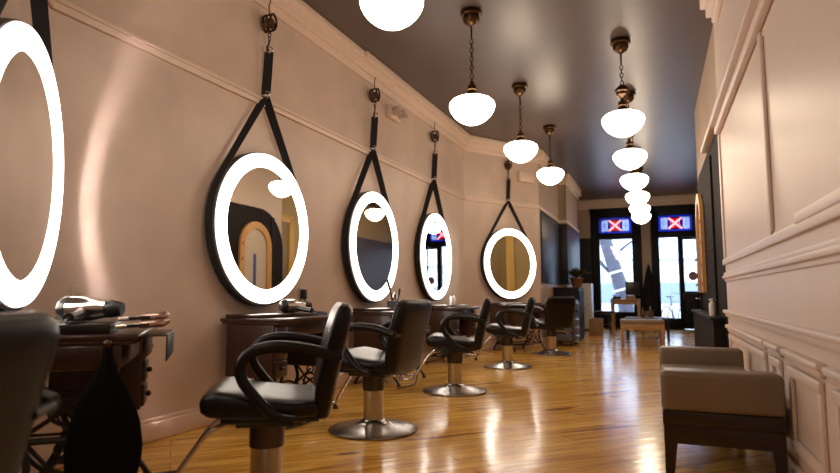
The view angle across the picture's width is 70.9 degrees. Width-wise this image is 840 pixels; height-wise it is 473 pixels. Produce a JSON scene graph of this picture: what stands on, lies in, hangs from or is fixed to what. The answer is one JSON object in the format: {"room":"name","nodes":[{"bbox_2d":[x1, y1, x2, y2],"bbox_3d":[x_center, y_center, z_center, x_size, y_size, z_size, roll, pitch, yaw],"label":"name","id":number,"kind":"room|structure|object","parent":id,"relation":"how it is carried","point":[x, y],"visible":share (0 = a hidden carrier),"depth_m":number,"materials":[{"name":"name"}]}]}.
{"room":"salon","nodes":[
{"label":"salon","id":0,"kind":"room"},
{"bbox_2d":[0,0,49,312],"bbox_3d":[-1.812,-0.603,2.422,0.150,3.470,1.300,2,-6,-19],"label":"wall","id":1,"kind":"structure","parent":0,"point":[15,9],"depth_m":2.67,"materials":[{"name":"beige paint"}]},
{"bbox_2d":[29,0,464,446],"bbox_3d":[-0.696,-0.227,6.279,0.150,3.470,6.946,-2,-6,22],"label":"wall","id":2,"kind":"structure","parent":0,"point":[147,138],"depth_m":4.01,"materials":[{"name":"beige paint"}]},
{"bbox_2d":[0,0,63,311],"bbox_3d":[-1.684,-1.015,2.550,0.126,2.665,1.210,2,-6,-19],"label":"round mirror","id":3,"kind":"object","parent":2,"relation":"attached to","point":[31,132],"visible":1,"depth_m":2.49,"materials":[{"name":"white mirror"}]},
{"bbox_2d":[0,50,55,280],"bbox_3d":[-1.660,-0.290,2.488,0.004,0.958,0.958,2,-6,-19],"label":"mirror glass","id":4,"kind":"object","parent":3,"relation":"attached to","point":[27,85],"depth_m":2.49,"materials":[{"name":"mirror"}]},
{"bbox_2d":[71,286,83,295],"bbox_3d":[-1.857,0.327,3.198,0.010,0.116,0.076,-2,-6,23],"label":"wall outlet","id":5,"kind":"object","parent":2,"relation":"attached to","point":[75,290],"visible":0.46,"depth_m":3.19,"materials":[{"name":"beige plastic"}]},
{"bbox_2d":[205,0,307,305],"bbox_3d":[-1.231,-0.786,4.695,0.119,2.665,1.210,-2,-6,21],"label":"round mirror","id":6,"kind":"object","parent":2,"relation":"attached to","point":[256,223],"visible":1,"depth_m":4.53,"materials":[{"name":"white mirror"}]},
{"bbox_2d":[227,167,300,289],"bbox_3d":[-1.199,-0.064,4.612,0.005,0.958,0.958,-3,-6,21],"label":"mirror glass","id":7,"kind":"object","parent":6,"relation":"attached to","point":[263,220],"depth_m":4.57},
{"bbox_2d":[20,338,541,472],"bbox_3d":[-0.959,1.241,4.175,0.928,0.140,13.654,-2,-6,23],"label":"baseboard","id":8,"kind":"structure","parent":2,"relation":"attached to","point":[153,429],"depth_m":3.80,"materials":[{"name":"beige"}]},
{"bbox_2d":[48,0,539,208],"bbox_3d":[-0.954,-1.116,4.402,0.944,0.065,13.655,-2,-6,23],"label":"trim","id":9,"kind":"structure","parent":2,"relation":"attached to","point":[71,10],"depth_m":4.22,"materials":[{"name":"beige paint"}]},
{"bbox_2d":[298,287,306,300],"bbox_3d":[-1.041,0.496,5.088,0.065,0.112,0.125,-2,-6,22],"label":"wall outlet","id":10,"kind":"object","parent":2,"relation":"attached to","point":[302,293],"visible":0.83,"depth_m":5.07,"materials":[{"name":"beige plastic"}]},
{"bbox_2d":[342,77,397,302],"bbox_3d":[-0.510,-0.617,6.429,0.119,2.665,1.210,-2,-6,21],"label":"round mirror","id":11,"kind":"object","parent":2,"relation":"attached to","point":[369,237],"visible":0.98,"depth_m":6.27,"materials":[{"name":"white mirror"}]},
{"bbox_2d":[356,202,393,290],"bbox_3d":[-0.478,0.105,6.346,0.005,0.958,0.958,-3,-6,21],"label":"mirror glass","id":12,"kind":"object","parent":11,"relation":"attached to","point":[374,236],"depth_m":6.32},
{"bbox_2d":[386,105,407,123],"bbox_3d":[-0.265,-1.462,7.028,0.168,0.154,0.300,-2,-6,22],"label":"emergency light","id":13,"kind":"object","parent":2,"relation":"attached to","point":[395,114],"visible":1,"depth_m":6.93,"materials":[{"name":"beige plastic"}]},
{"bbox_2d":[253,0,541,163],"bbox_3d":[-0.932,-2.020,4.480,1.001,0.250,13.653,-2,-6,23],"label":"trim","id":14,"kind":"structure","parent":2,"relation":"attached to","point":[298,15],"depth_m":6.45,"materials":[{"name":"beige paint"}]},
{"bbox_2d":[415,124,451,300],"bbox_3d":[0.195,-0.452,8.125,0.126,2.665,1.211,-2,-6,23],"label":"round mirror","id":15,"kind":"object","parent":2,"relation":"attached to","point":[433,258],"visible":1,"depth_m":7.98,"materials":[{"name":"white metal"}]},
{"bbox_2d":[425,221,448,291],"bbox_3d":[0.228,0.271,8.041,0.006,0.958,0.958,-3,-6,22],"label":"mirror glass","id":16,"kind":"object","parent":15,"relation":"attached to","point":[436,247],"depth_m":8.03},
{"bbox_2d":[58,328,774,472],"bbox_3d":[1.540,1.593,6.447,6.400,0.120,20.150,-2,-6,22],"label":"floor","id":17,"kind":"structure","parent":0,"point":[597,408],"depth_m":3.85,"materials":[{"name":"orange wood"}]},
{"bbox_2d":[0,311,60,472],"bbox_3d":[-1.237,0.576,1.088,0.869,0.865,0.596,-1,-6,6],"label":"salon chair","id":18,"kind":"object","parent":17,"relation":"on","point":[28,339],"visible":1,"depth_m":1.21,"materials":[{"name":"black leather"}]},
{"bbox_2d":[21,316,157,472],"bbox_3d":[-1.473,0.760,2.579,0.524,0.787,0.940,2,-6,-19],"label":"table","id":19,"kind":"object","parent":17,"relation":"on","point":[78,352],"visible":0.3,"depth_m":2.26,"materials":[{"name":"brown wood"}]},
{"bbox_2d":[55,296,124,323],"bbox_3d":[-1.349,0.285,2.307,0.260,0.106,0.320,0,-6,2],"label":"hair dryer","id":20,"kind":"object","parent":19,"relation":"on","point":[70,309],"visible":1,"depth_m":2.38,"materials":[{"name":"silver metal"}]},
{"bbox_2d":[55,296,70,319],"bbox_3d":[-1.452,0.296,2.417,0.047,0.106,0.106,0,-6,2],"label":"grille","id":21,"kind":"object","parent":20,"relation":"attached to","point":[61,308],"depth_m":2.37,"materials":[{"name":"silver plastic"}]},
{"bbox_2d":[63,340,142,472],"bbox_3d":[-1.146,0.680,2.148,0.255,0.602,0.123,2,-6,-19],"label":"cape","id":22,"kind":"object","parent":19,"relation":"hanging from","point":[104,434],"visible":1,"depth_m":2.11,"materials":[{"name":"black fabric"}]},
{"bbox_2d":[139,329,173,361],"bbox_3d":[-1.094,0.450,2.465,0.098,0.102,0.400,2,-6,-19],"label":"tool rack","id":23,"kind":"object","parent":19,"relation":"attached to","point":[146,340],"visible":1,"depth_m":2.38,"materials":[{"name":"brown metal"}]},
{"bbox_2d":[116,319,165,328],"bbox_3d":[-1.094,0.343,2.316,0.178,0.037,0.032,3,-6,-27],"label":"iron","id":24,"kind":"object","parent":23,"relation":"on","point":[159,322],"visible":1,"depth_m":2.31,"materials":[{"name":"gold metal"}]},
{"bbox_2d":[118,312,166,321],"bbox_3d":[-1.109,0.320,2.363,0.178,0.037,0.032,2,-6,-22],"label":"iron","id":25,"kind":"object","parent":23,"relation":"on","point":[160,315],"visible":0.99,"depth_m":2.36,"materials":[{"name":"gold metal"}]},
{"bbox_2d":[120,319,167,324],"bbox_3d":[-1.130,0.353,2.419,0.178,0.037,0.032,2,-6,-20],"label":"iron","id":26,"kind":"object","parent":23,"relation":"on","point":[165,319],"visible":0.14,"depth_m":2.40,"materials":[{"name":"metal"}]},
{"bbox_2d":[125,311,168,317],"bbox_3d":[-1.150,0.332,2.479,0.178,0.037,0.032,2,-6,-18],"label":"iron","id":27,"kind":"object","parent":23,"relation":"on","point":[167,312],"visible":0.27,"depth_m":2.49,"materials":[{"name":"silver metal"}]},
{"bbox_2d":[143,329,173,336],"bbox_3d":[-1.089,0.403,2.472,0.088,0.006,0.400,2,-6,-19],"label":"shelf","id":28,"kind":"object","parent":23,"relation":"attached to","point":[155,332],"depth_m":2.43,"materials":[{"name":"brown metal"}]},
{"bbox_2d":[157,302,352,472],"bbox_3d":[-0.737,0.713,2.498,0.869,0.865,0.596,1,-6,-11],"label":"salon chair","id":29,"kind":"object","parent":17,"relation":"on","point":[265,407],"visible":1,"depth_m":2.35,"materials":[{"name":"leather"}]},
{"bbox_2d":[220,311,337,408],"bbox_3d":[-1.016,0.961,4.483,0.524,0.756,0.940,-2,-6,22],"label":"table","id":30,"kind":"object","parent":17,"relation":"on","point":[244,329],"visible":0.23,"depth_m":4.14,"materials":[{"name":"brown wood"}]},
{"bbox_2d":[278,299,323,312],"bbox_3d":[-0.898,0.530,4.493,0.260,0.106,0.320,4,-7,-38],"label":"hair dryer","id":31,"kind":"object","parent":30,"relation":"on","point":[286,305],"visible":1,"depth_m":4.50,"materials":[{"name":"silver metal"}]},
{"bbox_2d":[278,299,288,312],"bbox_3d":[-1.048,0.532,4.511,0.047,0.106,0.106,4,-7,-38],"label":"grille","id":32,"kind":"object","parent":31,"relation":"attached to","point":[283,306],"depth_m":4.49,"materials":[{"name":"silver plastic"}]},
{"bbox_2d":[328,299,431,440],"bbox_3d":[-0.392,0.860,4.003,0.869,0.865,0.596,-2,-6,24],"label":"salon chair","id":33,"kind":"object","parent":17,"relation":"on","point":[403,347],"visible":0.84,"depth_m":3.80,"materials":[{"name":"black leather"}]},
{"bbox_2d":[352,307,425,386],"bbox_3d":[-0.304,1.128,6.193,0.524,0.756,0.940,-2,-6,22],"label":"table","id":34,"kind":"object","parent":17,"relation":"on","point":[376,315],"visible":0.24,"depth_m":5.82,"materials":[{"name":"brown wood"}]},
{"bbox_2d":[387,300,399,307],"bbox_3d":[-0.284,0.724,6.333,0.120,0.076,0.100,-1,-6,10],"label":"caddy","id":35,"kind":"object","parent":34,"relation":"on","point":[390,304],"visible":0.86,"depth_m":6.29,"materials":[{"name":"black plastic"}]},
{"bbox_2d":[386,279,393,300],"bbox_3d":[-0.311,0.598,6.263,0.031,0.299,0.188,-3,-6,25],"label":"iron","id":36,"kind":"object","parent":35,"relation":"in","point":[387,280],"visible":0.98,"depth_m":6.23,"materials":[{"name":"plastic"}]},
{"bbox_2d":[397,366,418,388],"bbox_3d":[-0.082,1.126,5.897,0.072,0.699,0.628,-2,-6,20],"label":"power cord","id":37,"kind":"object","parent":17,"relation":"on","point":[418,366],"visible":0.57,"depth_m":5.75,"materials":[{"name":"black rubber"}]},
{"bbox_2d":[398,298,490,396],"bbox_3d":[0.236,1.008,5.525,0.869,0.865,0.596,-1,-6,7],"label":"salon chair","id":38,"kind":"object","parent":17,"relation":"on","point":[454,345],"visible":0.99,"depth_m":5.31,"materials":[{"name":"black leather"}]},
{"bbox_2d":[425,304,479,363],"bbox_3d":[0.424,1.298,7.941,0.524,0.756,0.940,-2,-6,22],"label":"table","id":39,"kind":"object","parent":17,"relation":"on","point":[461,328],"visible":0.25,"depth_m":7.59,"materials":[{"name":"brown wood"}]},
{"bbox_2d":[450,294,453,304],"bbox_3d":[0.435,0.850,8.012,0.060,0.150,0.059,-2,-6,22],"label":"bottle","id":40,"kind":"object","parent":39,"relation":"on","point":[452,296],"visible":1,"depth_m":7.99,"materials":[{"name":"white plastic"}]},
{"bbox_2d":[465,297,534,369],"bbox_3d":[1.001,1.189,7.375,0.869,0.865,0.596,-1,-6,13],"label":"salon chair","id":41,"kind":"object","parent":17,"relation":"on","point":[507,333],"visible":0.99,"depth_m":7.16,"materials":[{"name":"black leather"}]},
{"bbox_2d":[490,302,545,351],"bbox_3d":[1.611,1.462,9.616,0.940,0.756,0.524,4,-7,-35],"label":"table","id":42,"kind":"object","parent":17,"relation":"on","point":[509,318],"visible":0.48,"depth_m":9.49,"materials":[{"name":"brown wood"}]},
{"bbox_2d":[528,296,577,355],"bbox_3d":[1.963,1.349,9.021,0.596,0.865,0.869,2,-6,-17],"label":"salon chair","id":43,"kind":"object","parent":17,"relation":"on","point":[559,311],"visible":0.98,"depth_m":8.69,"materials":[{"name":"black leather"}]},
{"bbox_2d":[556,300,579,345],"bbox_3d":[2.586,1.519,10.434,0.415,0.799,0.455,-3,-6,28],"label":"trolley","id":44,"kind":"object","parent":17,"relation":"on","point":[573,336],"visible":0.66,"depth_m":10.23,"materials":[{"name":"black plastic"}]},
{"bbox_2d":[553,287,585,340],"bbox_3d":[3.019,1.543,11.863,0.525,1.030,0.890,-2,-6,22],"label":"sideboard","id":45,"kind":"object","parent":17,"relation":"on","point":[577,293],"visible":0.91,"depth_m":11.55,"materials":[{"name":"black wood"}]},
{"bbox_2d":[565,267,588,286],"bbox_3d":[3.115,0.805,11.692,0.546,0.406,0.555,-2,-6,22],"label":"potted plant","id":46,"kind":"object","parent":45,"relation":"on","point":[576,282],"visible":0.98,"depth_m":11.62,"materials":[{"name":"green plant"}]},
{"bbox_2d":[582,283,593,330],"bbox_3d":[4.165,1.758,14.741,0.280,1.160,0.540,-2,-6,22],"label":"base cabinet","id":47,"kind":"object","parent":17,"relation":"on","point":[588,287],"visible":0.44,"depth_m":14.52,"materials":[{"name":"grey wood"}]},
{"bbox_2d":[589,318,603,334],"bbox_3d":[3.915,1.999,13.109,0.300,0.364,0.360,-2,-6,18],"label":"cardboard box","id":48,"kind":"object","parent":17,"relation":"on","point":[595,324],"visible":1,"depth_m":12.94,"materials":[{"name":"brown cardboard"}]},
{"bbox_2d":[594,311,614,333],"bbox_3d":[4.258,1.973,13.623,0.460,0.519,0.460,-2,-6,22],"label":"round stool","id":49,"kind":"object","parent":17,"relation":"on","point":[595,312],"visible":0.8,"depth_m":13.48,"materials":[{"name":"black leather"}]},
{"bbox_2d":[610,299,640,331],"bbox_3d":[5.027,1.916,14.402,0.680,0.780,0.560,-2,-6,22],"label":"reception desk","id":50,"kind":"object","parent":17,"relation":"on","point":[613,301],"visible":0.96,"depth_m":14.23,"materials":[{"name":"brown wood"}]},
{"bbox_2d":[625,295,634,298],"bbox_3d":[5.091,1.467,14.280,0.220,0.090,0.060,-2,-6,22],"label":"desk tray","id":51,"kind":"object","parent":50,"relation":"on","point":[626,296],"visible":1,"depth_m":14.26,"materials":[{"name":"brown wood"}]},
{"bbox_2d":[625,282,639,298],"bbox_3d":[5.204,1.317,14.444,0.300,0.420,0.178,-5,-8,44],"label":"monitor","id":52,"kind":"object","parent":50,"relation":"on","point":[631,288],"visible":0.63,"depth_m":14.44,"materials":[{"name":"black plastic"}]},
{"bbox_2d":[620,319,665,346],"bbox_3d":[3.892,1.682,10.337,0.720,0.458,0.550,-2,-6,19],"label":"bench","id":53,"kind":"object","parent":17,"relation":"on","point":[626,324],"visible":0.95,"depth_m":10.11,"materials":[{"name":"brown wood"}]},
{"bbox_2d":[620,319,664,324],"bbox_3d":[3.892,1.492,10.356,0.720,0.075,0.550,-2,-6,19],"label":"cushion","id":54,"kind":"object","parent":53,"relation":"on","point":[622,321],"depth_m":10.12,"materials":[{"name":"beige leather"}]},
{"bbox_2d":[625,316,669,340],"bbox_3d":[4.604,1.851,11.928,0.840,0.430,0.700,-2,-6,22],"label":"coffee table","id":55,"kind":"object","parent":17,"relation":"on","point":[667,319],"visible":0.85,"depth_m":11.72,"materials":[{"name":"grey"}]},
{"bbox_2d":[641,308,644,317],"bbox_3d":[4.474,1.527,11.850,0.070,0.200,0.069,-2,-6,22],"label":"bottle","id":56,"kind":"object","parent":55,"relation":"on","point":[642,310],"visible":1,"depth_m":11.82,"materials":[{"name":"brown"}]},
{"bbox_2d":[648,307,651,316],"bbox_3d":[4.660,1.525,11.938,0.070,0.220,0.069,-2,-6,22],"label":"bottle","id":57,"kind":"object","parent":55,"relation":"on","point":[650,309],"visible":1,"depth_m":11.91,"materials":[{"name":"brown"}]},
{"bbox_2d":[691,309,726,346],"bbox_3d":[3.236,1.208,6.671,0.125,0.690,3.110,-2,-6,22],"label":"cabinet","id":58,"kind":"object","parent":17,"relation":"on","point":[709,331],"depth_m":5.79,"materials":[{"name":"paint"}]},
{"bbox_2d":[709,299,715,315],"bbox_3d":[2.844,0.687,5.738,0.064,0.166,0.064,-2,-6,22],"label":"lotion bottle","id":59,"kind":"object","parent":58,"relation":"on","point":[712,306],"visible":1,"depth_m":5.71,"materials":[{"name":"white plastic"}]},
{"bbox_2d":[659,346,787,472],"bbox_3d":[1.699,0.976,3.464,0.527,0.529,1.540,-2,-6,22],"label":"settee","id":60,"kind":"object","parent":17,"relation":"on","point":[709,398],"visible":1,"depth_m":2.79,"materials":[{"name":"beige leather"}]},
{"bbox_2d":[661,363,745,370],"bbox_3d":[1.699,0.866,3.475,0.507,0.095,1.200,-2,-6,22],"label":"seat cushion","id":61,"kind":"object","parent":60,"relation":"on","point":[717,366],"depth_m":3.95,"materials":[{"name":"beige leather"}]},
{"bbox_2d":[463,150,540,340],"bbox_3d":[1.365,0.135,9.995,1.720,3.470,0.150,4,-7,-35],"label":"wall","id":62,"kind":"structure","parent":0,"point":[484,175],"depth_m":9.84,"materials":[{"name":"beige paint"}]},
{"bbox_2d":[480,157,535,299],"bbox_3d":[1.497,-0.272,9.968,1.210,2.665,0.118,4,-7,-35],"label":"round mirror","id":63,"kind":"object","parent":62,"relation":"attached to","point":[507,258],"visible":0.97,"depth_m":9.86,"materials":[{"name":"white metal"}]},
{"bbox_2d":[490,235,530,291],"bbox_3d":[1.516,0.449,9.870,0.958,0.958,0.006,4,-7,-35],"label":"mirror glass","id":64,"kind":"object","parent":63,"relation":"attached to","point":[510,260],"depth_m":9.86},
{"bbox_2d":[517,172,533,183],"bbox_3d":[1.845,-1.026,10.295,0.340,0.170,0.095,4,-7,-35],"label":"wall box","id":65,"kind":"object","parent":62,"relation":"attached to","point":[523,177],"visible":1,"depth_m":10.23,"materials":[{"name":"beige paint"}]},
{"bbox_2d":[303,0,712,200],"bbox_3d":[1.568,-1.973,6.865,6.400,0.120,20.300,-2,-6,22],"label":"ceiling","id":66,"kind":"structure","parent":0,"point":[562,50],"depth_m":6.76,"materials":[{"name":"paint"}]},
{"bbox_2d":[360,0,423,30],"bbox_3d":[-0.180,-1.766,3.791,0.409,0.888,0.409,-2,-6,22],"label":"pendant lamp","id":67,"kind":"object","parent":66,"relation":"hanging from","point":[391,15],"visible":1,"depth_m":3.67,"materials":[{"name":"white glass"}]},
{"bbox_2d":[449,7,494,125],"bbox_3d":[0.468,-1.528,5.337,0.409,1.063,0.409,-2,-6,22],"label":"pendant lamp","id":68,"kind":"object","parent":66,"relation":"hanging from","point":[472,108],"visible":1,"depth_m":5.21,"materials":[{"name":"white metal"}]},
{"bbox_2d":[504,82,537,162],"bbox_3d":[1.231,-1.386,7.234,0.409,0.978,0.409,-2,-6,22],"label":"pendant lamp","id":69,"kind":"object","parent":66,"relation":"hanging from","point":[521,150],"visible":1,"depth_m":7.11,"materials":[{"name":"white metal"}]},
{"bbox_2d":[537,124,563,184],"bbox_3d":[1.989,-1.241,9.026,0.409,0.918,0.409,-2,-6,22],"label":"pendant lamp","id":70,"kind":"object","parent":66,"relation":"hanging from","point":[550,175],"visible":1,"depth_m":8.90,"materials":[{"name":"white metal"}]},
{"bbox_2d":[602,36,644,137],"bbox_3d":[2.036,-1.496,5.950,0.409,1.008,0.409,-2,-6,22],"label":"pendant lamp","id":71,"kind":"object","parent":66,"relation":"hanging from","point":[623,122],"visible":1,"depth_m":5.85,"materials":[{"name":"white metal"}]},
{"bbox_2d":[613,90,646,169],"bbox_3d":[2.657,-1.345,7.503,0.409,1.008,0.409,-3,-6,25],"label":"pendant lamp","id":72,"kind":"object","parent":66,"relation":"hanging from","point":[629,158],"visible":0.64,"depth_m":7.36,"materials":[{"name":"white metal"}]},
{"bbox_2d":[620,131,648,190],"bbox_3d":[3.268,-1.196,9.029,0.409,1.008,0.409,-2,-6,20],"label":"pendant lamp","id":73,"kind":"object","parent":66,"relation":"hanging from","point":[634,181],"visible":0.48,"depth_m":8.87,"materials":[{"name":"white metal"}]},
{"bbox_2d":[625,168,649,205],"bbox_3d":[3.878,-1.047,10.555,0.409,1.008,0.409,-2,-6,16],"label":"pendant lamp","id":74,"kind":"object","parent":66,"relation":"hanging from","point":[636,198],"visible":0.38,"depth_m":10.38,"materials":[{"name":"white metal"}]},
{"bbox_2d":[629,167,649,216],"bbox_3d":[4.470,-0.903,12.034,0.409,1.008,0.409,-1,-6,14],"label":"pendant lamp","id":75,"kind":"object","parent":66,"relation":"hanging from","point":[642,210],"visible":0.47,"depth_m":11.87,"materials":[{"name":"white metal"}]},
{"bbox_2d":[632,189,650,223],"bbox_3d":[4.951,-0.786,13.236,0.409,1.008,0.409,-3,-6,29],"label":"pendant lamp","id":76,"kind":"object","parent":66,"relation":"hanging from","point":[643,219],"visible":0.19,"depth_m":13.08,"materials":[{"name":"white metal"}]},
{"bbox_2d":[538,164,577,337],"bbox_3d":[3.221,0.461,13.340,0.410,3.470,6.264,-2,-6,22],"label":"wall","id":77,"kind":"structure","parent":0,"point":[558,200],"depth_m":12.21,"materials":[{"name":"beige paint"}]},
{"bbox_2d":[540,211,579,284],"bbox_3d":[3.310,0.947,13.322,0.315,2.300,6.144,-2,-6,22],"label":"trim","id":78,"kind":"structure","parent":77,"relation":"attached to","point":[560,244],"depth_m":12.17,"materials":[{"name":"grey paint"}]},
{"bbox_2d":[539,150,580,232],"bbox_3d":[3.323,-0.737,13.416,0.390,1.070,6.264,-2,-6,22],"label":"trim","id":79,"kind":"structure","parent":77,"relation":"attached to","point":[569,183],"depth_m":12.60,"materials":[{"name":"beige paint"}]},
{"bbox_2d":[578,210,653,316],"bbox_3d":[5.893,0.696,15.754,3.700,3.470,0.220,-2,-6,22],"label":"wall","id":80,"kind":"structure","parent":0,"point":[584,227],"depth_m":15.68,"materials":[{"name":"paint"}]},
{"bbox_2d":[579,238,591,283],"bbox_3d":[4.505,1.210,16.127,0.450,2.320,0.025,-2,-6,22],"label":"trim","id":81,"kind":"structure","parent":80,"relation":"attached to","point":[585,243],"depth_m":16.15,"materials":[{"name":"grey paint"}]},
{"bbox_2d":[589,207,642,327],"bbox_3d":[5.301,0.835,15.891,1.330,3.220,0.180,-2,-6,22],"label":"window","id":82,"kind":"structure","parent":80,"relation":"in","point":[600,226],"depth_m":15.93,"materials":[{"name":"black paint"}]},
{"bbox_2d":[578,194,695,210],"bbox_3d":[5.808,-0.910,15.766,3.290,0.270,0.110,-2,-6,22],"label":"trim","id":83,"kind":"structure","parent":80,"relation":"attached to","point":[687,198],"depth_m":15.80,"materials":[{"name":"beige paint"}]},
{"bbox_2d":[642,263,657,310],"bbox_3d":[5.981,1.310,15.400,0.239,1.260,0.339,5,-7,-41],"label":"coat","id":84,"kind":"object","parent":80,"relation":"hanging from","point":[649,298],"visible":0.97,"depth_m":15.32,"materials":[{"name":"black fabric"}]},
{"bbox_2d":[650,204,695,328],"bbox_3d":[6.727,0.780,15.326,1.360,3.220,0.180,-2,-6,22],"label":"window","id":85,"kind":"structure","parent":80,"relation":"in","point":[659,221],"depth_m":15.40,"materials":[{"name":"black paint"}]},
{"bbox_2d":[681,237,700,328],"bbox_3d":[7.008,1.183,15.130,0.522,2.360,0.120,-2,-6,22],"label":"door","id":86,"kind":"structure","parent":85,"relation":"attached to","point":[690,302],"depth_m":15.10,"materials":[{"name":"black paint"}]},
{"bbox_2d":[688,272,697,279],"bbox_3d":[7.008,1.014,15.144,0.216,0.222,0.010,-2,-6,22],"label":"sign","id":87,"kind":"object","parent":86,"relation":"hanging from","point":[692,275],"visible":1,"depth_m":15.14,"materials":[{"name":"red"}]},
{"bbox_2d":[694,0,839,472],"bbox_3d":[1.697,-0.591,2.542,0.175,3.470,12.250,-2,-6,22],"label":"wall","id":88,"kind":"structure","parent":0,"point":[801,38],"depth_m":2.70,"materials":[{"name":"white paint"}]},
{"bbox_2d":[695,194,715,300],"bbox_3d":[3.330,0.074,6.955,0.076,1.339,2.296,-2,-6,22],"label":"arched frame","id":89,"kind":"object","parent":88,"relation":"attached to","point":[699,217],"visible":0.98,"depth_m":7.18,"materials":[{"name":"brown wood"}]},
{"bbox_2d":[701,124,714,153],"bbox_3d":[2.860,-0.965,5.817,0.100,0.050,1.100,-2,-6,22],"label":"trim","id":90,"kind":"structure","parent":88,"relation":"attached to","point":[709,135],"depth_m":5.76,"materials":[{"name":"beige paint"}]},
{"bbox_2d":[699,0,722,22],"bbox_3d":[0.901,-2.338,1.117,0.130,0.270,8.710,-2,-6,22],"label":"trim","id":91,"kind":"structure","parent":88,"relation":"attached to","point":[712,8],"depth_m":4.92,"materials":[{"name":"white paint"}]},
{"bbox_2d":[696,135,728,347],"bbox_3d":[3.282,0.340,6.689,0.050,2.420,3.240,-2,-6,22],"label":"trim","id":92,"kind":"structure","parent":88,"relation":"attached to","point":[708,186],"depth_m":5.91,"materials":[{"name":"paint"}]},
{"bbox_2d":[709,0,772,134],"bbox_3d":[0.961,-1.364,1.111,0.085,0.130,8.920,-2,-6,22],"label":"trim","id":93,"kind":"structure","parent":88,"relation":"attached to","point":[754,13],"depth_m":3.59,"materials":[{"name":"white paint"}]},
{"bbox_2d":[718,31,839,264],"bbox_3d":[1.002,-0.729,1.076,0.028,1.160,9.000,-2,-6,22],"label":"trim","id":94,"kind":"structure","parent":88,"relation":"attached to","point":[826,209],"depth_m":3.05,"materials":[{"name":"warm beige plaster"}]},
{"bbox_2d":[722,237,839,281],"bbox_3d":[1.001,-0.047,1.010,0.030,0.080,9.000,-2,-6,22],"label":"trim","id":95,"kind":"structure","parent":88,"relation":"attached to","point":[828,252],"depth_m":2.52,"materials":[{"name":"warm beige plaster"}]},
{"bbox_2d":[723,310,839,352],"bbox_3d":[0.997,0.262,0.982,0.040,0.060,9.000,-2,-6,22],"label":"trim","id":96,"kind":"structure","parent":88,"relation":"attached to","point":[828,340],"depth_m":2.52,"materials":[{"name":"warm beige plaster"}]},
{"bbox_2d":[725,324,839,472],"bbox_3d":[1.082,0.593,1.164,0.040,0.445,8.300,-2,-6,22],"label":"trim","id":97,"kind":"structure","parent":88,"relation":"attached to","point":[820,370],"depth_m":2.44,"materials":[{"name":"white paint"}]},
{"bbox_2d":[767,451,804,472],"bbox_3d":[1.006,0.928,0.913,0.020,0.130,9.000,-2,-6,22],"label":"baseboard","id":98,"kind":"structure","parent":88,"relation":"attached to","point":[793,467],"depth_m":2.73,"materials":[{"name":"white paint"}]},
{"label":"outside","id":99,"kind":"structure","parent":0,"visible":0},
{"bbox_3d":[7.259,2.848,18.042,28.000,0.130,5.750,-2,-6,22],"label":"pavement","id":100,"kind":"object","parent":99,"visible":0},
{"bbox_2d":[600,240,633,311],"bbox_3d":[6.484,0.285,19.280,2.625,5.241,0.612,-2,-6,22],"label":"street tree","id":101,"kind":"object","parent":100,"relation":"on","point":[614,269],"visible":0.41,"depth_m":19.04,"materials":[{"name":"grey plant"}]},
{"bbox_2d":[662,293,680,317],"bbox_3d":[7.344,2.149,16.968,1.696,1.071,0.583,5,-7,-40],"label":"bicycle","id":102,"kind":"object","parent":100,"relation":"on","point":[672,312],"visible":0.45,"depth_m":16.85,"materials":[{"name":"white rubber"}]},
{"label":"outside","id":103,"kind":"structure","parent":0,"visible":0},
{"bbox_2d":[615,311,680,315],"bbox_3d":[13.316,4.334,33.183,60.000,0.150,4.000,-2,-6,22],"label":"pavement","id":104,"kind":"structure","parent":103,"point":[665,312],"depth_m":31.19,"materials":[{"name":"concrete"}]},
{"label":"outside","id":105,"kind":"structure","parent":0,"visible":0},
{"bbox_2d":[600,217,697,310],"bbox_3d":[15.100,-2.273,38.331,60.000,14.000,6.350,-2,-6,22],"label":"building","id":106,"kind":"structure","parent":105,"point":[668,247],"depth_m":35.03,"materials":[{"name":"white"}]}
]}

